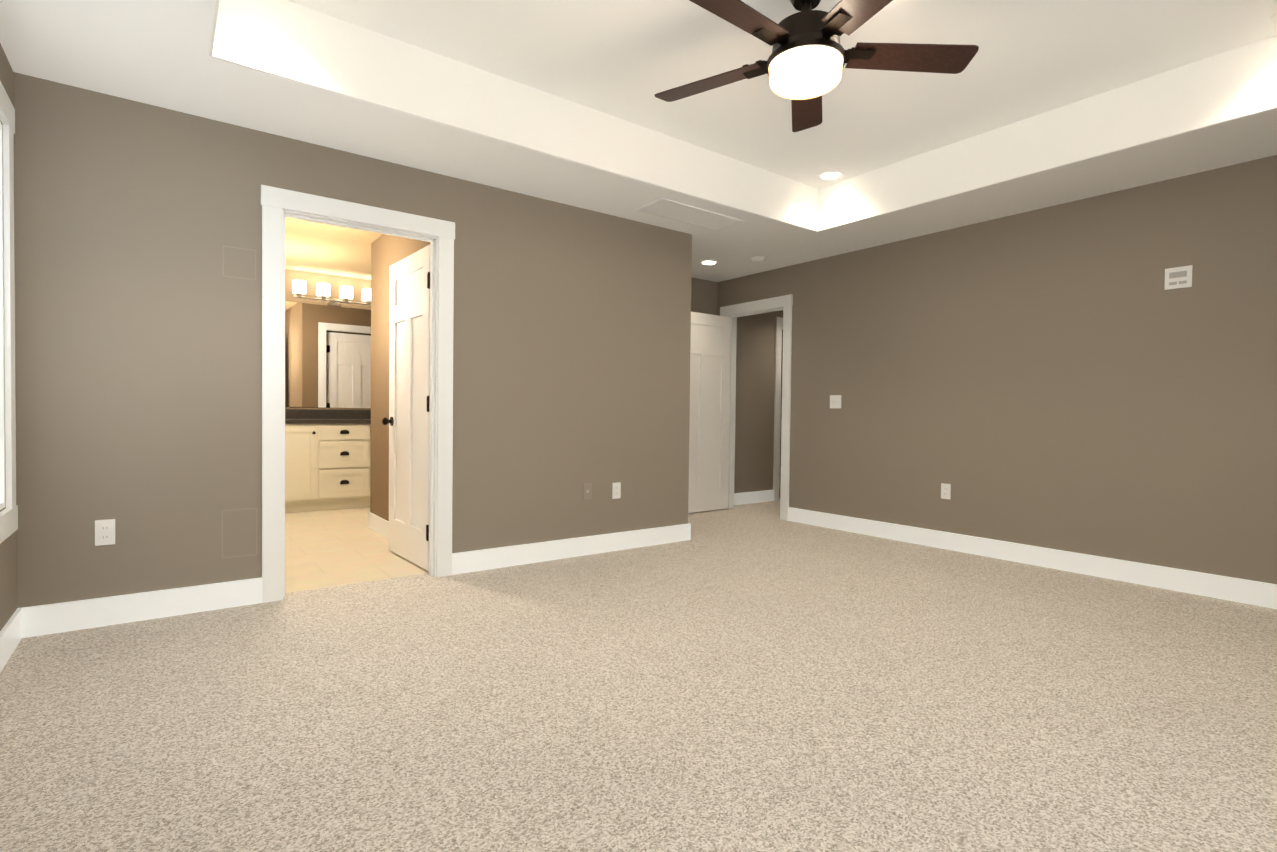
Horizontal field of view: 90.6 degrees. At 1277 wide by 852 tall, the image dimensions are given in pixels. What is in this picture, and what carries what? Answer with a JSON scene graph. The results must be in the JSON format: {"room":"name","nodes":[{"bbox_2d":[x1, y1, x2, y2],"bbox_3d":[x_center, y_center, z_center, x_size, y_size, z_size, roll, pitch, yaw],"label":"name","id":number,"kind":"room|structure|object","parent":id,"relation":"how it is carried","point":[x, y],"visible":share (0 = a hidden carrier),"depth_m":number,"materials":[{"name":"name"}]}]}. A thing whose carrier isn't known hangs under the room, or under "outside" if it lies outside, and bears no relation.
{"room":"empty bedroom","nodes":[
{"label":"empty bedroom","id":0,"kind":"room"},
{"bbox_2d":[0,43,16,630],"bbox_3d":[-1.411,-0.245,0.927,0.115,2.430,4.385,0,1,-37],"label":"wall","id":1,"kind":"structure","parent":0,"point":[8,576],"depth_m":2.58,"materials":[{"name":"beige paint"}]},
{"bbox_2d":[0,81,17,542],"bbox_3d":[-2.004,-0.413,1.737,0.137,1.734,2.100,0,1,-37],"label":"window unit","id":2,"kind":"structure","parent":1,"relation":"in","point":[8,520],"depth_m":2.53,"materials":[{"name":"white plastic"}]},
{"bbox_2d":[0,607,27,672],"bbox_3d":[-1.415,0.903,1.047,0.015,0.130,4.240,0,1,-37],"label":"baseboard","id":3,"kind":"structure","parent":1,"relation":"attached to","point":[16,628],"depth_m":2.59,"materials":[{"name":"white wood"}]},
{"bbox_2d":[285,269,370,409],"bbox_3d":[-3.056,-0.394,7.040,3.135,2.450,0.115,0,1,-37],"label":"wall","id":4,"kind":"structure","parent":0,"point":[336,283],"depth_m":6.72,"materials":[{"name":"brown paint"}]},
{"bbox_2d":[285,301,370,407],"bbox_3d":[-3.277,-0.742,6.788,1.930,1.090,0.005,0,1,-37],"label":"bathroom mirror","id":5,"kind":"object","parent":4,"relation":"attached to","point":[327,356],"visible":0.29,"depth_m":6.75,"materials":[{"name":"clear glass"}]},
{"bbox_2d":[285,409,370,416],"bbox_3d":[-3.287,-0.126,6.787,1.404,0.102,0.020,0,1,-37],"label":"backsplash","id":6,"kind":"structure","parent":4,"relation":"attached to","point":[288,412],"depth_m":6.73,"materials":[{"name":"grey stone"}]},
{"bbox_2d":[292,280,370,305],"bbox_3d":[-3.232,-1.395,6.717,0.791,0.200,0.142,0,1,-37],"label":"sconce","id":7,"kind":"object","parent":4,"relation":"attached to","point":[322,290],"visible":0.85,"depth_m":6.65,"materials":[{"name":"white glass"}]},
{"bbox_2d":[13,72,691,607],"bbox_3d":[-1.215,-0.301,3.884,3.975,2.430,0.116,0,1,-37],"label":"wall","id":8,"kind":"structure","parent":0,"point":[139,308],"depth_m":3.17,"materials":[{"name":"beige paint"}]},
{"bbox_2d":[95,519,114,545],"bbox_3d":[-2.452,0.489,2.902,0.072,0.117,0.008,0,1,-37],"label":"electrical outlet","id":9,"kind":"object","parent":8,"relation":"attached to","point":[104,532],"visible":1,"depth_m":2.90,"materials":[{"name":"white plastic"}]},
{"bbox_2d":[28,577,261,636],"bbox_3d":[-2.309,0.854,3.015,0.885,0.130,0.015,0,1,-37],"label":"baseboard","id":10,"kind":"structure","parent":8,"relation":"attached to","point":[31,621],"depth_m":2.98,"materials":[{"name":"white wood"}]},
{"bbox_2d":[261,185,454,602],"bbox_3d":[-1.581,-0.161,3.615,1.018,2.152,0.159,0,1,-37],"label":"door frame","id":11,"kind":"structure","parent":8,"relation":"attached to","point":[279,205],"depth_m":3.44,"materials":[{"name":"white wood"}]},
{"bbox_2d":[382,245,429,570],"bbox_3d":[-1.530,-0.117,4.203,0.171,2.018,0.778,0,1,-37],"label":"bathroom door","id":12,"kind":"structure","parent":8,"relation":"in","point":[409,361],"depth_m":4.17,"materials":[{"name":"white painted wood"},{"name":"oil rubbed bronze hardware"}]},
{"bbox_2d":[452,523,690,574],"bbox_3d":[-0.369,0.848,4.469,1.954,0.130,0.015,0,1,-37],"label":"baseboard","id":13,"kind":"structure","parent":8,"relation":"attached to","point":[500,557],"depth_m":4.35,"materials":[{"name":"white wood"}]},
{"bbox_2d":[583,483,591,499],"bbox_3d":[-0.361,0.463,4.469,0.072,0.117,0.008,0,1,-37],"label":"outlet","id":14,"kind":"object","parent":8,"relation":"attached to","point":[587,491],"visible":1,"depth_m":4.47,"materials":[{"name":"beige plastic"}]},
{"bbox_2d":[612,482,620,498],"bbox_3d":[-0.160,0.472,4.620,0.072,0.117,0.008,0,1,-37],"label":"electrical outlet","id":15,"kind":"object","parent":8,"relation":"attached to","point":[616,490],"visible":1,"depth_m":4.62,"materials":[{"name":"white plastic"}]},
{"bbox_2d":[285,507,428,592],"bbox_3d":[-2.085,0.920,5.630,3.280,0.100,3.665,0,1,-37],"label":"floor","id":16,"kind":"structure","parent":0,"point":[330,548],"depth_m":4.44,"materials":[{"name":"beige tile"}]},
{"bbox_2d":[285,421,370,512],"bbox_3d":[-3.117,0.405,6.562,1.380,0.870,0.607,0,1,-37],"label":"bathroom vanity","id":17,"kind":"object","parent":16,"relation":"on","point":[327,458],"depth_m":6.26,"materials":[{"name":"beige wood"}]},
{"bbox_2d":[285,417,370,420],"bbox_3d":[-3.117,-0.049,6.561,1.404,0.038,0.587,0,1,-37],"label":"countertop","id":18,"kind":"structure","parent":17,"relation":"on","point":[286,418],"depth_m":6.57,"materials":[{"name":"grey stone"}]},
{"bbox_2d":[370,234,429,520],"bbox_3d":[-0.978,-0.325,5.268,1.935,2.430,1.815,0,1,-37],"label":"wall","id":19,"kind":"structure","parent":0,"point":[387,251],"depth_m":5.15,"materials":[{"name":"brown paint"}]},
{"bbox_2d":[368,512,388,538],"bbox_3d":[-1.791,0.826,4.731,0.015,0.130,1.780,0,1,-37],"label":"baseboard","id":20,"kind":"structure","parent":19,"relation":"attached to","point":[378,524],"depth_m":5.13,"materials":[{"name":"white wood"}]},
{"bbox_2d":[0,498,1276,851],"bbox_3d":[1.242,0.995,3.791,8.000,0.100,5.800,0,1,-37],"label":"floor carpet","id":21,"kind":"object","parent":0,"point":[760,676],"visible":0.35,"depth_m":2.12,"materials":[{"name":"beige carpet"}]},
{"bbox_2d":[0,0,1276,281],"bbox_3d":[0.597,-1.771,4.729,7.895,0.520,8.130,0,1,-37],"label":"ceiling","id":22,"kind":"structure","parent":0,"point":[1034,86],"depth_m":3.24,"materials":[{"name":"white paint"}]},
{"bbox_2d":[635,198,743,230],"bbox_3d":[0.376,-1.506,4.521,0.780,0.008,0.300,0,1,-37],"label":"ceiling vent","id":23,"kind":"object","parent":22,"relation":"in","point":[682,213],"visible":1,"depth_m":4.49,"materials":[{"name":"white metal"}]},
{"bbox_2d":[700,260,717,264],"bbox_3d":[0.660,-1.529,5.908,0.170,0.010,0.170,0,1,-37],"label":"recessed light","id":24,"kind":"object","parent":22,"relation":"in","point":[708,262],"visible":1,"depth_m":5.88,"materials":[{"name":"white"}]},
{"bbox_2d":[751,256,765,262],"bbox_3d":[1.092,-1.507,5.732,0.136,0.036,0.136,0,1,-37],"label":"smoke detector","id":25,"kind":"object","parent":22,"relation":"attached to","point":[758,259],"visible":1,"depth_m":5.69,"materials":[{"name":"white plastic"}]},
{"bbox_2d":[655,0,978,131],"bbox_3d":[0.653,-1.590,2.558,1.303,0.416,1.353,0,1,-37],"label":"fan","id":26,"kind":"object","parent":22,"relation":"hanging from","point":[802,66],"visible":1,"depth_m":2.54,"materials":[{"name":"brown wood"}]},
{"bbox_2d":[818,171,842,179],"bbox_3d":[1.400,-1.825,4.604,0.170,0.010,0.170,0,1,-37],"label":"recessed light","id":27,"kind":"object","parent":22,"relation":"in","point":[829,175],"visible":1,"depth_m":4.59,"materials":[{"name":"white"}]},
{"bbox_2d":[691,277,782,492],"bbox_3d":[1.236,-0.337,7.196,3.920,2.430,0.115,0,1,-37],"label":"wall","id":28,"kind":"structure","parent":0,"point":[755,395],"depth_m":7.17,"materials":[{"name":"beige paint"}]},
{"bbox_2d":[734,490,773,504],"bbox_3d":[1.252,0.814,7.159,0.826,0.130,0.015,0,1,-37],"label":"baseboard","id":29,"kind":"structure","parent":28,"relation":"attached to","point":[767,495],"depth_m":7.19,"materials":[{"name":"white wood"}]},
{"bbox_2d":[773,317,782,500],"bbox_3d":[1.946,-0.200,7.717,0.970,2.152,0.137,0,1,-37],"label":"door frame","id":30,"kind":"structure","parent":28,"relation":"attached to","point":[777,396],"depth_m":7.40,"materials":[{"name":"white wood"}]},
{"bbox_2d":[779,329,782,497],"bbox_3d":[1.581,-0.352,8.203,1.060,2.630,1.085,0,1,-37],"label":"wall","id":31,"kind":"structure","parent":0,"point":[781,413],"depth_m":8.47,"materials":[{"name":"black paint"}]},
{"bbox_2d":[717,155,1276,583],"bbox_3d":[2.553,-0.271,4.634,0.115,2.430,5.565,0,1,-37],"label":"wall","id":32,"kind":"structure","parent":0,"point":[1074,376],"depth_m":4.18,"materials":[{"name":"beige paint"}]},
{"bbox_2d":[688,312,730,512],"bbox_3d":[0.654,-0.135,6.454,0.752,2.018,0.171,0,1,-37],"label":"hall door","id":33,"kind":"structure","parent":32,"relation":"in","point":[709,409],"depth_m":6.50,"materials":[{"name":"white painted wood"}]},
{"bbox_2d":[720,294,792,520],"bbox_3d":[1.210,-0.183,6.427,0.159,2.152,0.960,0,1,-37],"label":"door frame","id":34,"kind":"structure","parent":32,"relation":"attached to","point":[784,303],"depth_m":6.09,"materials":[{"name":"white wood"}]},
{"bbox_2d":[830,395,840,407],"bbox_3d":[1.748,-0.215,5.604,0.010,0.117,0.118,0,1,-37],"label":"double light switch","id":35,"kind":"object","parent":32,"relation":"attached to","point":[835,401],"visible":1,"depth_m":5.60,"materials":[{"name":"white plastic"}]},
{"bbox_2d":[941,483,950,498],"bbox_3d":[2.343,0.498,4.814,0.008,0.117,0.072,0,1,-37],"label":"electrical outlet","id":36,"kind":"object","parent":32,"relation":"attached to","point":[945,491],"visible":1,"depth_m":4.81,"materials":[{"name":"white plastic"}]},
{"bbox_2d":[788,507,1276,608],"bbox_3d":[2.749,0.889,4.268,0.015,0.130,4.401,0,1,-37],"label":"baseboard","id":37,"kind":"structure","parent":32,"relation":"attached to","point":[1257,593],"depth_m":4.16,"materials":[{"name":"white wood"}]},
{"bbox_2d":[1164,265,1192,289],"bbox_3d":[3.168,-0.871,3.706,0.010,0.125,0.125,0,1,-37],"label":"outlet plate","id":38,"kind":"object","parent":32,"relation":"attached to","point":[1177,277],"visible":1,"depth_m":3.70,"materials":[{"name":"white plastic"}]}
]}

